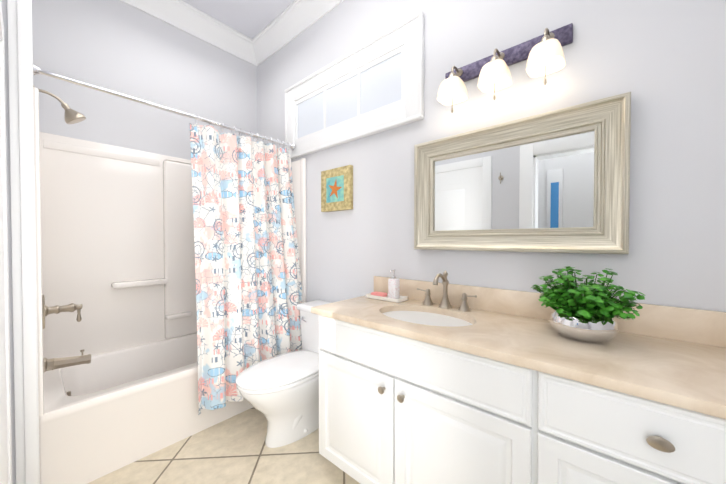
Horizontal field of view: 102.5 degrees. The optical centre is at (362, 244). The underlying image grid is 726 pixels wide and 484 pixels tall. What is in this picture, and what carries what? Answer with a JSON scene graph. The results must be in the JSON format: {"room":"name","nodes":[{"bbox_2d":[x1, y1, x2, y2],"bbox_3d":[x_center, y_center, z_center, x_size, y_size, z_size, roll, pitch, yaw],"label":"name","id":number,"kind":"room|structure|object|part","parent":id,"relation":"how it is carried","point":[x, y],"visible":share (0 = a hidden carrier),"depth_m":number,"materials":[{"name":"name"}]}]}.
{"room":"bathroom","nodes":[
{"label":"bathroom","id":0,"kind":"room"},
{"bbox_2d":[1,0,15,483],"bbox_3d":[-1.873,-0.378,1.492,0.820,3.200,0.232,1,1,41],"label":"wall","id":1,"kind":"structure","parent":0,"point":[4,7],"depth_m":1.26,"materials":[{"name":"white paint"}]},
{"bbox_2d":[7,0,39,483],"bbox_3d":[-1.498,-0.290,1.282,0.024,3.030,0.070,1,1,41],"label":"trim","id":2,"kind":"structure","parent":1,"relation":"attached to","point":[22,185],"depth_m":1.28,"materials":[{"name":"white wood"}]},
{"bbox_2d":[33,85,85,123],"bbox_3d":[-1.681,-0.768,1.615,0.098,0.174,0.211,1,1,41],"label":"shower head","id":3,"kind":"object","parent":1,"relation":"attached to","point":[71,116],"visible":0.85,"depth_m":1.62},
{"bbox_2d":[33,63,302,414],"bbox_3d":[-1.022,0.080,1.918,0.297,1.942,1.516,1,1,41],"label":"shower curtain","id":4,"kind":"object","parent":1,"relation":"attached to","point":[249,297],"visible":0.85,"depth_m":2.08,"materials":[{"name":"multicoloured fabric"}]},
{"bbox_3d":[-1.110,-0.851,1.981,0.063,0.082,1.516,1,1,41],"label":"rod","id":5,"kind":"part","parent":4,"relation":"part of","materials":[{"name":"silver metal"}]},
{"bbox_2d":[32,0,256,159],"bbox_3d":[-1.680,-0.393,2.429,0.120,3.200,1.900,1,1,41],"label":"wall","id":6,"kind":"structure","parent":0,"point":[119,46],"depth_m":2.23,"materials":[{"name":"white paint"}]},
{"bbox_2d":[120,0,251,59],"bbox_3d":[-1.599,-1.905,2.319,0.115,0.169,1.410,1,1,41],"label":"crown molding","id":7,"kind":"structure","parent":6,"relation":"attached to","point":[179,14],"depth_m":2.52,"materials":[{"name":"white wood"}]},
{"bbox_2d":[87,407,359,483],"bbox_3d":[-0.503,1.265,0.608,4.320,0.060,3.140,1,1,41],"label":"floor","id":8,"kind":"structure","parent":0,"point":[235,449],"depth_m":1.63,"materials":[{"name":"tile"}]},
{"bbox_2d":[33,87,306,483],"bbox_3d":[-1.291,0.241,2.175,0.807,1.940,1.542,1,1,41],"label":"tub","id":9,"kind":"object","parent":8,"relation":"on","point":[115,251],"visible":0.54,"depth_m":2.03,"materials":[{"name":"white plastic"}]},
{"bbox_2d":[42,294,90,372],"bbox_3d":[-1.673,0.486,1.643,0.082,0.432,0.202,1,1,41],"label":"tub faucet","id":10,"kind":"object","parent":9,"relation":"attached to","point":[53,364],"visible":0.92,"depth_m":1.62,"materials":[{"name":"silver metal"}]},
{"bbox_2d":[39,333,252,483],"bbox_3d":[-1.299,0.996,2.193,0.787,0.430,1.542,1,1,41],"label":"basin","id":11,"kind":"object","parent":9,"relation":"in","point":[132,402],"depth_m":1.68,"materials":[{"name":"white ceramic"}]},
{"bbox_2d":[236,300,332,447],"bbox_3d":[-0.433,0.833,1.923,0.499,0.764,0.797,1,1,41],"label":"toilet","id":12,"kind":"object","parent":8,"relation":"on","point":[280,392],"visible":0.65,"depth_m":1.77,"materials":[{"name":"white ceramic"}]},
{"bbox_3d":[-0.488,0.789,1.859,0.396,0.056,0.628,1,1,41],"label":"seat","id":13,"kind":"part","parent":12,"relation":"part of","materials":[{"name":"white ceramic"}]},
{"bbox_3d":[-0.248,0.680,2.134,0.498,0.464,0.233,1,1,41],"label":"tank","id":14,"kind":"part","parent":12,"relation":"part of","materials":[{"name":"white ceramic"}]},
{"bbox_2d":[311,310,725,483],"bbox_3d":[0.559,0.801,1.211,1.712,0.850,0.578,1,1,41],"label":"bathroom vanity","id":15,"kind":"object","parent":8,"relation":"on","point":[435,381],"depth_m":0.99,"materials":[{"name":"painted wood"},{"name":"stone"},{"name":"brushed nickel"}]},
{"bbox_2d":[311,295,725,413],"bbox_3d":[0.556,0.360,1.218,1.736,0.032,0.562,1,1,41],"label":"countertop","id":16,"kind":"structure","parent":15,"relation":"on","point":[693,373],"depth_m":0.96,"materials":[{"name":"beige stone"}]},
{"bbox_2d":[366,269,407,302],"bbox_3d":[0.144,0.241,1.792,0.250,0.186,0.110,1,1,41],"label":"soap tray","id":17,"kind":"object","parent":16,"relation":"on","point":[393,295],"visible":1,"depth_m":1.74,"materials":[{"name":"white ceramic"}]},
{"bbox_2d":[388,278,399,298],"bbox_3d":[0.187,0.265,1.758,0.052,0.120,0.052,1,1,41],"label":"bottle","id":18,"kind":"object","parent":17,"relation":"on","point":[393,283],"depth_m":1.74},
{"bbox_2d":[375,306,478,329],"bbox_3d":[0.301,0.449,1.427,0.543,0.177,0.380,1,1,41],"label":"sink","id":19,"kind":"object","parent":16,"relation":"in","point":[408,313],"depth_m":1.49,"materials":[{"name":"white ceramic"}]},
{"bbox_2d":[419,270,474,309],"bbox_3d":[0.415,0.239,1.540,0.321,0.200,0.165,1,1,41],"label":"faucet","id":20,"kind":"object","parent":16,"relation":"on","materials":[{"name":"silver metal"}]},
{"bbox_2d":[549,310,618,341],"bbox_3d":[0.809,0.295,1.075,0.206,0.099,0.165,1,1,41],"label":"bowl","id":21,"kind":"object","parent":16,"relation":"on","point":[600,328],"depth_m":1.01,"materials":[{"name":"white ceramic"}]},
{"bbox_2d":[531,266,645,341],"bbox_3d":[0.807,0.214,1.079,0.344,0.263,0.298,1,1,41],"label":"plant","id":22,"kind":"object","parent":16,"relation":"on","point":[581,313],"visible":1,"depth_m":1.02,"materials":[{"name":"green plant"}]},
{"bbox_2d":[182,0,294,38],"bbox_3d":[-0.503,-1.994,0.558,4.320,0.060,3.140,1,1,41],"label":"ceiling","id":23,"kind":"structure","parent":0,"point":[251,19],"depth_m":2.49,"materials":[{"name":"white paint"}]},
{"bbox_2d":[257,0,725,311],"bbox_3d":[0.194,-0.386,1.978,3.540,3.200,0.120,1,1,41],"label":"wall","id":24,"kind":"structure","parent":0,"point":[663,62],"depth_m":1.34,"materials":[{"name":"white paint"}]},
{"bbox_2d":[244,0,343,65],"bbox_3d":[0.117,-1.899,1.866,3.300,0.169,0.115,1,1,41],"label":"crown molding","id":25,"kind":"structure","parent":24,"relation":"attached to","point":[292,21],"depth_m":2.54,"materials":[{"name":"white wood"}]},
{"bbox_2d":[321,165,352,211],"bbox_3d":[-0.205,-0.419,2.220,0.320,0.320,0.037,1,1,41],"label":"framed picture","id":26,"kind":"object","parent":24,"relation":"attached to","point":[336,189],"visible":1,"depth_m":2.19,"materials":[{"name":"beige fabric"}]},
{"bbox_3d":[-0.214,-0.419,2.209,0.190,0.190,0.002,1,1,41],"label":"panel","id":27,"kind":"part","parent":26,"relation":"part of","materials":[{"name":"teal paper"}]},
{"bbox_2d":[284,10,423,159],"bbox_3d":[-0.173,-1.071,2.180,1.393,0.629,0.041,1,1,41],"label":"window","id":28,"kind":"structure","parent":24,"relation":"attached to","point":[374,85],"depth_m":2.04,"materials":[{"name":"white wood"}]},
{"bbox_3d":[-0.162,-1.069,2.193,1.087,0.300,0.004,1,1,41],"label":"glass","id":29,"kind":"part","parent":28,"relation":"part of","materials":[{"name":"grey"}]},
{"bbox_2d":[437,23,572,112],"bbox_3d":[0.634,-0.818,1.389,0.582,0.273,0.178,1,1,41],"label":"sconce","id":30,"kind":"object","parent":24,"relation":"attached to","point":[543,55],"visible":1,"depth_m":1.36,"materials":[{"name":"white glass"}]},
{"bbox_3d":[0.686,-0.917,1.447,0.582,0.078,0.021,1,1,41],"label":"plate","id":31,"kind":"part","parent":30,"relation":"part of","materials":[{"name":"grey metal"}]},
{"bbox_2d":[414,92,630,253],"bbox_3d":[0.676,-0.278,1.439,0.947,0.620,0.061,1,1,41],"label":"vanity mirror","id":32,"kind":"object","parent":24,"relation":"attached to","point":[556,181],"visible":1,"depth_m":1.35,"materials":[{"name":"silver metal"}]},
{"bbox_3d":[0.692,-0.278,1.457,0.737,0.410,0.014,1,1,41],"label":"glass","id":33,"kind":"part","parent":32,"relation":"part of","materials":[{"name":"white"}]},
{"bbox_2d":[374,276,725,345],"bbox_3d":[0.733,0.282,1.421,1.736,0.119,0.021,1,1,41],"label":"backsplash","id":34,"kind":"structure","parent":24,"relation":"attached to","point":[685,324],"depth_m":1.12,"materials":[{"name":"beige stone"}]},
{"bbox_3d":[-1.074,-0.367,0.735,1.380,3.200,0.140,1,1,41],"label":"wall","id":35,"kind":"structure","parent":0,"visible":0},
{"bbox_2d":[0,0,11,483],"bbox_3d":[-1.142,0.171,0.908,0.940,2.120,0.020,1,1,41],"label":"door frame","id":36,"kind":"structure","parent":35,"relation":"attached to","point":[5,437],"depth_m":1.15,"materials":[{"name":"white"}]}
]}

